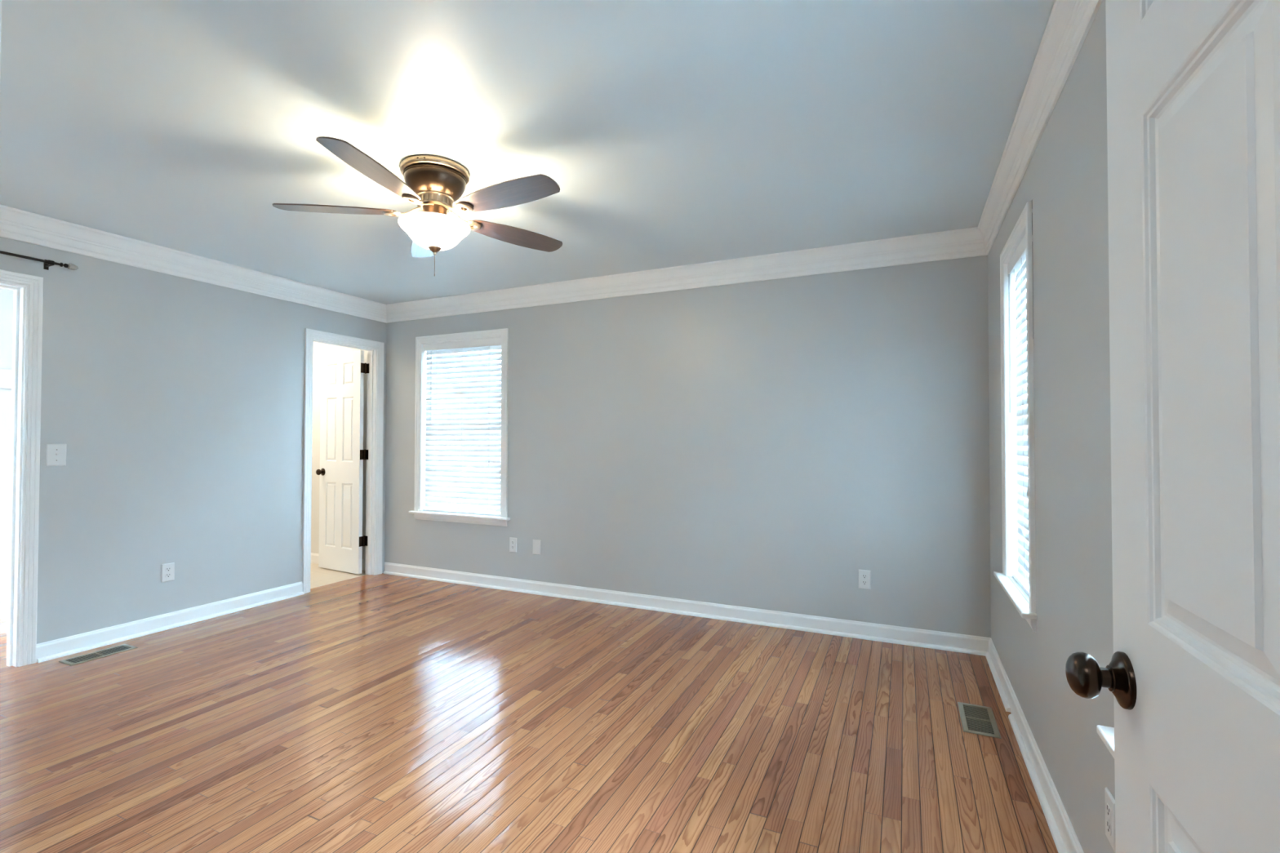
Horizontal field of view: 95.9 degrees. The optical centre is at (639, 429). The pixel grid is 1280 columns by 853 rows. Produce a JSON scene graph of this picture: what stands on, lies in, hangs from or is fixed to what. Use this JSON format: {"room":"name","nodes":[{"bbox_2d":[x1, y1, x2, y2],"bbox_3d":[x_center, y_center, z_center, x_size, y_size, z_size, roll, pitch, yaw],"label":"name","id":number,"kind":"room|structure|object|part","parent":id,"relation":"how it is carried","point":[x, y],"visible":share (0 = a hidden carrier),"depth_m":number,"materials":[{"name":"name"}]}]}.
{"room":"empty bedroom","nodes":[
{"label":"empty bedroom","id":0,"kind":"room"},
{"bbox_2d":[0,288,13,604],"bbox_3d":[-4.773,0.053,3.290,0.120,2.466,2.800,0,-1,25],"label":"wall","id":1,"kind":"structure","parent":0,"point":[6,296],"depth_m":3.99,"materials":[{"name":"paint"}]},
{"bbox_2d":[0,602,7,618],"bbox_3d":[-4.689,1.238,3.297,0.014,0.098,2.680,0,-1,25],"label":"baseboard","id":2,"kind":"structure","parent":1,"relation":"attached to","point":[3,607],"depth_m":3.97,"materials":[{"name":"white paint"}]},
{"bbox_2d":[0,368,12,389],"bbox_3d":[-4.682,-0.358,3.322,0.022,0.134,2.680,0,-1,25],"label":"wall rail","id":3,"kind":"object","parent":1,"relation":"attached to","point":[6,375],"depth_m":3.98,"materials":[{"name":"paint"}]},
{"bbox_2d":[0,236,386,644],"bbox_3d":[-3.208,0.061,3.631,0.115,2.466,3.834,0,-1,25],"label":"wall","id":4,"kind":"structure","parent":0,"point":[175,402],"depth_m":3.74,"materials":[{"name":"grey paint"}]},
{"bbox_2d":[0,269,43,666],"bbox_3d":[-3.585,0.214,2.786,0.133,2.132,0.968,0,-1,25],"label":"door frame","id":5,"kind":"structure","parent":4,"relation":"attached to","point":[28,304],"depth_m":3.16,"materials":[{"name":"white paint"}]},
{"bbox_2d":[0,250,78,270],"bbox_3d":[-3.491,-0.926,2.774,0.097,0.047,1.200,0,-1,25],"label":"curtain rod","id":6,"kind":"object","parent":4,"relation":"attached to","point":[47,263],"visible":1,"depth_m":3.19,"materials":[{"name":"black metal"}]},
{"bbox_3d":[-3.490,-0.931,2.705,0.015,0.015,1.075,0,-1,25],"label":"rod","id":7,"kind":"part","parent":6,"relation":"part of","materials":[{"name":"black metal"}]},
{"bbox_2d":[45,444,66,466],"bbox_3d":[-3.300,0.147,3.269,0.019,0.125,0.086,0,-1,25],"label":"light switch","id":8,"kind":"object","parent":4,"relation":"attached to","point":[55,454],"visible":1,"depth_m":3.27,"materials":[{"name":"white plastic"}]},
{"bbox_2d":[160,562,174,582],"bbox_3d":[-3.075,0.933,3.764,0.008,0.117,0.072,0,-1,25],"label":"wall outlet","id":9,"kind":"object","parent":4,"relation":"attached to","point":[167,569],"visible":1,"depth_m":3.76,"materials":[{"name":"white plastic"}]},
{"bbox_2d":[165,567,171,571],"bbox_3d":[-3.072,0.914,3.763,0.002,0.025,0.033,0,-1,25],"label":"receptacle","id":10,"kind":"object","parent":9,"relation":"attached to","point":[167,569],"depth_m":3.76,"materials":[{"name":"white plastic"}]},
{"bbox_2d":[165,573,171,577],"bbox_3d":[-3.072,0.953,3.762,0.002,0.025,0.033,0,-1,25],"label":"receptacle","id":11,"kind":"object","parent":9,"relation":"attached to","point":[167,575],"depth_m":3.76,"materials":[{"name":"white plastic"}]},
{"bbox_2d":[35,581,304,662],"bbox_3d":[-3.287,1.240,3.268,0.032,0.098,2.916,0,-1,25],"label":"baseboard","id":12,"kind":"structure","parent":4,"relation":"attached to","point":[57,648],"depth_m":3.70,"materials":[{"name":"white paint"}]},
{"bbox_2d":[0,204,386,323],"bbox_3d":[-3.105,-1.093,3.666,0.056,0.156,3.719,0,-1,25],"label":"crown molding","id":13,"kind":"structure","parent":4,"relation":"attached to","point":[18,224],"depth_m":3.75,"materials":[{"name":"white paint"}]},
{"bbox_2d":[302,328,384,593],"bbox_3d":[-2.580,0.258,4.986,0.142,2.120,0.762,0,-1,25],"label":"door frame","id":14,"kind":"structure","parent":4,"relation":"attached to","point":[372,540],"depth_m":5.25,"materials":[{"name":"white paint"}]},
{"bbox_2d":[315,350,364,573],"bbox_3d":[-2.796,0.299,5.398,0.600,2.030,0.161,0,-1,29],"label":"door","id":15,"kind":"structure","parent":14,"relation":"in","point":[340,472],"depth_m":5.37,"materials":[{"name":"white paint"}]},
{"bbox_3d":[-3.038,0.407,5.466,0.057,0.057,0.046,0,-1,29],"label":"knob","id":16,"kind":"part","parent":15,"relation":"part of","materials":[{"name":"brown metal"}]},
{"bbox_2d":[0,0,1054,304],"bbox_3d":[-2.362,-1.245,2.106,7.203,0.100,6.219,0,-1,25],"label":"ceiling","id":17,"kind":"structure","parent":0,"point":[670,133],"depth_m":2.24,"materials":[{"name":"paint"}]},
{"bbox_2d":[272,136,562,276],"bbox_3d":[-0.904,-0.942,2.607,1.282,0.486,1.310,0,-1,25],"label":"ceiling fan","id":18,"kind":"object","parent":17,"relation":"hanging from","point":[433,183],"visible":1,"depth_m":2.54,"materials":[{"name":"brown wood"}]},
{"bbox_3d":[-1.358,-0.984,2.588,0.520,0.006,0.154,0,9,-7],"label":"blade","id":19,"kind":"part","parent":18,"relation":"part of","materials":[{"name":"brown wood"}]},
{"bbox_3d":[-1.018,-0.989,2.222,0.154,0.006,0.520,10,1,11],"label":"blade","id":20,"kind":"part","parent":18,"relation":"part of","materials":[{"name":"brown wood"}]},
{"bbox_3d":[-1.115,-0.976,3.024,0.154,0.006,0.520,-11,4,-25],"label":"blade","id":21,"kind":"part","parent":18,"relation":"part of","materials":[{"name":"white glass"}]},
{"bbox_3d":[-0.936,-0.878,2.637,0.311,0.107,0.311,0,-1,25],"label":"lamp shade","id":22,"kind":"part","parent":18,"relation":"part of","materials":[{"name":"white glass"}]},
{"bbox_3d":[-0.565,-0.985,2.432,0.520,0.006,0.154,0,-11,29],"label":"blade","id":23,"kind":"part","parent":18,"relation":"part of","materials":[{"name":"brown wood"}]},
{"bbox_3d":[-0.625,-0.977,2.928,0.520,0.006,0.154,1,-11,-43],"label":"blade","id":24,"kind":"part","parent":18,"relation":"part of","materials":[{"name":"brown wood"}]},
{"bbox_2d":[0,563,1057,852],"bbox_3d":[-2.341,1.309,1.976,7.083,0.080,6.079,0,-1,25],"label":"floor","id":25,"kind":"structure","parent":0,"point":[382,713],"depth_m":2.39,"materials":[{"name":"brown wood"}]},
{"bbox_2d":[58,644,137,666],"bbox_3d":[-3.091,1.287,3.302,0.138,0.004,0.300,0,-1,25],"label":"floor vent","id":26,"kind":"object","parent":25,"relation":"in","point":[121,648],"visible":1,"depth_m":3.29,"materials":[{"name":"brown metal"}]},
{"bbox_2d":[957,702,1001,738],"bbox_3d":[1.495,1.282,2.555,0.138,0.004,0.300,0,-1,25],"label":"floor vent","id":27,"kind":"object","parent":25,"relation":"in","point":[975,719],"visible":1,"depth_m":2.54,"materials":[{"name":"brown metal"}]},
{"bbox_2d":[311,255,991,637],"bbox_3d":[-1.042,0.085,4.822,7.083,2.466,0.140,0,-1,25],"label":"wall","id":28,"kind":"structure","parent":0,"point":[766,444],"depth_m":3.94,"materials":[{"name":"grey paint"}]},
{"bbox_2d":[311,552,365,570],"bbox_3d":[-3.380,1.281,5.790,2.012,0.098,0.014,0,-1,25],"label":"baseboard","id":29,"kind":"structure","parent":28,"relation":"attached to","point":[314,557],"depth_m":5.70,"materials":[{"name":"white paint"}]},
{"bbox_2d":[408,328,510,526],"bbox_3d":[-1.533,-0.012,5.022,1.079,1.635,0.190,0,-1,25],"label":"window","id":30,"kind":"structure","parent":28,"relation":"in","point":[420,355],"depth_m":5.01,"materials":[{"name":"white paint"}]},
{"bbox_2d":[422,337,501,515],"bbox_3d":[-1.538,-0.017,5.010,0.871,1.489,0.070,0,-1,25],"label":"window blind","id":31,"kind":"object","parent":30,"relation":"attached to","point":[463,400],"visible":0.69,"depth_m":5.01,"materials":[{"name":"white paint"}]},
{"bbox_3d":[-1.807,0.004,5.119,0.001,1.431,0.002,0,-1,25],"label":"ladder cord","id":32,"kind":"part","parent":31,"relation":"part of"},
{"bbox_3d":[-1.544,0.002,4.998,0.001,1.431,0.002,0,-1,25],"label":"ladder cord","id":33,"kind":"part","parent":31,"relation":"part of","materials":[{"name":"white fabric"}]},
{"bbox_3d":[-1.536,0.719,5.006,0.863,0.016,0.052,0,-1,25],"label":"rail","id":34,"kind":"part","parent":31,"relation":"part of","materials":[{"name":"white plastic"}]},
{"bbox_3d":[-1.280,0.001,4.877,0.001,1.431,0.002,0,-1,25],"label":"ladder cord","id":35,"kind":"part","parent":31,"relation":"part of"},
{"bbox_3d":[-1.269,-0.198,4.859,0.013,1.007,0.013,0,-1,25],"label":"lift cord","id":36,"kind":"part","parent":31,"relation":"part of","materials":[{"name":"white fabric"}]},
{"bbox_3d":[-1.517,0.336,5.053,0.877,0.790,0.026,0,-1,25],"label":"sash","id":37,"kind":"part","parent":30,"relation":"part of","materials":[{"name":"white paint"}]},
{"bbox_2d":[509,537,516,552],"bbox_3d":[-1.039,0.947,4.725,0.072,0.117,0.008,0,-1,25],"label":"wall outlet","id":38,"kind":"object","parent":28,"relation":"attached to","point":[513,541],"visible":1,"depth_m":4.72,"materials":[{"name":"white plastic"}]},
{"bbox_2d":[533,539,540,555],"bbox_3d":[-0.829,0.945,4.629,0.076,0.118,0.007,0,-1,25],"label":"blank plate","id":39,"kind":"object","parent":28,"relation":"attached to","point":[536,543],"visible":1,"depth_m":4.62,"materials":[{"name":"white plastic"}]},
{"bbox_2d":[386,226,986,323],"bbox_3d":[-0.178,-1.077,4.338,4.816,0.156,0.056,0,-1,25],"label":"crown molding","id":40,"kind":"structure","parent":28,"relation":"attached to","point":[968,242],"depth_m":4.01,"materials":[{"name":"white paint"}]},
{"bbox_2d":[382,562,990,656],"bbox_3d":[-0.177,1.262,4.310,4.816,0.098,0.032,0,-1,25],"label":"baseboard","id":41,"kind":"structure","parent":28,"relation":"attached to","point":[950,642],"depth_m":3.98,"materials":[{"name":"white paint"}]},
{"bbox_2d":[858,569,871,589],"bbox_3d":[1.402,0.939,3.605,0.072,0.117,0.008,0,-1,25],"label":"wall outlet","id":42,"kind":"object","parent":28,"relation":"attached to","point":[864,576],"visible":1,"depth_m":3.60,"materials":[{"name":"white plastic"}]},
{"bbox_2d":[862,574,867,578],"bbox_3d":[1.401,0.919,3.603,0.033,0.025,0.002,0,-1,25],"label":"receptacle","id":43,"kind":"object","parent":42,"relation":"attached to","point":[864,576],"depth_m":3.60,"materials":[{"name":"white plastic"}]},
{"bbox_2d":[862,580,867,585],"bbox_3d":[1.400,0.958,3.602,0.033,0.025,0.002,0,-1,25],"label":"receptacle","id":44,"kind":"object","parent":42,"relation":"attached to","point":[864,582],"depth_m":3.60,"materials":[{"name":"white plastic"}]},
{"bbox_2d":[987,0,1115,852],"bbox_3d":[1.284,0.035,1.569,0.140,2.466,3.834,0,-1,25],"label":"wall","id":45,"kind":"structure","parent":0,"point":[1064,180],"depth_m":1.72,"materials":[{"name":"grey paint"}]},
{"bbox_2d":[993,200,1037,632],"bbox_3d":[1.674,-0.049,2.479,0.190,1.635,0.764,0,-1,25],"label":"window","id":46,"kind":"structure","parent":45,"relation":"in","point":[1025,605],"depth_m":2.73,"materials":[{"name":"white paint"}]},
{"bbox_2d":[1007,233,1029,596],"bbox_3d":[1.663,-0.051,2.484,0.070,1.484,0.556,0,-1,25],"label":"window blind","id":47,"kind":"object","parent":46,"relation":"attached to","point":[1017,263],"visible":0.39,"depth_m":2.61,"materials":[{"name":"white paint"}]},
{"bbox_3d":[1.728,-0.028,2.659,0.001,1.426,0.002,0,-1,25],"label":"ladder cord","id":48,"kind":"part","parent":47,"relation":"part of","materials":[{"name":"white fabric"}]},
{"bbox_3d":[1.669,0.683,2.468,0.052,0.016,0.548,0,-1,25],"label":"rail","id":49,"kind":"part","parent":47,"relation":"part of","materials":[{"name":"white plastic"}]},
{"bbox_3d":[1.650,-0.031,2.489,0.001,1.426,0.002,0,-1,25],"label":"ladder cord","id":50,"kind":"part","parent":47,"relation":"part of","materials":[{"name":"white fabric"}]},
{"bbox_2d":[985,637,1084,852],"bbox_3d":[1.228,1.220,1.637,0.032,0.098,3.719,0,-1,25],"label":"baseboard","id":51,"kind":"structure","parent":45,"relation":"attached to","point":[1065,839],"depth_m":2.11,"materials":[{"name":"white paint"}]},
{"bbox_2d":[977,0,1102,255],"bbox_3d":[1.221,-1.118,1.681,0.056,0.156,3.719,0,-1,25],"label":"crown molding","id":52,"kind":"structure","parent":45,"relation":"attached to","point":[1069,22],"depth_m":1.95,"materials":[{"name":"white paint"}]},
{"bbox_2d":[1096,724,1114,758],"bbox_3d":[0.964,-0.073,0.932,0.190,1.630,0.795,0,-1,25],"label":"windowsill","id":53,"kind":"structure","parent":45,"relation":"in","point":[1106,734],"depth_m":1.27,"materials":[{"name":"white paint"}]},
{"bbox_2d":[1104,786,1115,852],"bbox_3d":[1.119,0.930,1.375,0.008,0.117,0.072,0,-1,25],"label":"wall outlet","id":54,"kind":"object","parent":45,"relation":"attached to","point":[1109,800],"visible":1,"depth_m":1.37,"materials":[{"name":"white plastic"}]},
{"bbox_2d":[1106,803,1111,818],"bbox_3d":[1.117,0.910,1.377,0.002,0.025,0.033,0,-1,25],"label":"receptacle","id":55,"kind":"object","parent":54,"relation":"attached to","point":[1108,805],"depth_m":1.38,"materials":[{"name":"white plastic"}]},
{"bbox_2d":[1106,819,1111,835],"bbox_3d":[1.117,0.949,1.376,0.002,0.025,0.033,0,-1,25],"label":"receptacle","id":56,"kind":"object","parent":54,"relation":"attached to","point":[1108,822],"depth_m":1.37,"materials":[{"name":"white plastic"}]},
{"bbox_3d":[-1.743,0.019,0.913,4.816,2.466,0.115,0,-1,25],"label":"wall","id":57,"kind":"structure","parent":0,"visible":0},
{"bbox_2d":[0,0,1,66],"bbox_3d":[-0.070,0.181,0.151,0.979,2.122,0.133,0,-1,25],"label":"door frame","id":58,"kind":"structure","parent":57,"relation":"attached to","point":[0,0],"depth_m":0.39,"materials":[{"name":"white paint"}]},
{"bbox_2d":[1065,0,1279,852],"bbox_3d":[0.501,0.221,0.400,0.161,2.030,0.826,0,-1,23],"label":"door","id":59,"kind":"structure","parent":57,"relation":"in","point":[1193,673],"depth_m":0.58,"materials":[{"name":"white paint"}]},
{"bbox_3d":[0.590,0.325,0.761,0.046,0.057,0.057,0,-1,23],"label":"knob","id":60,"kind":"part","parent":59,"relation":"part of","materials":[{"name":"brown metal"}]}
]}

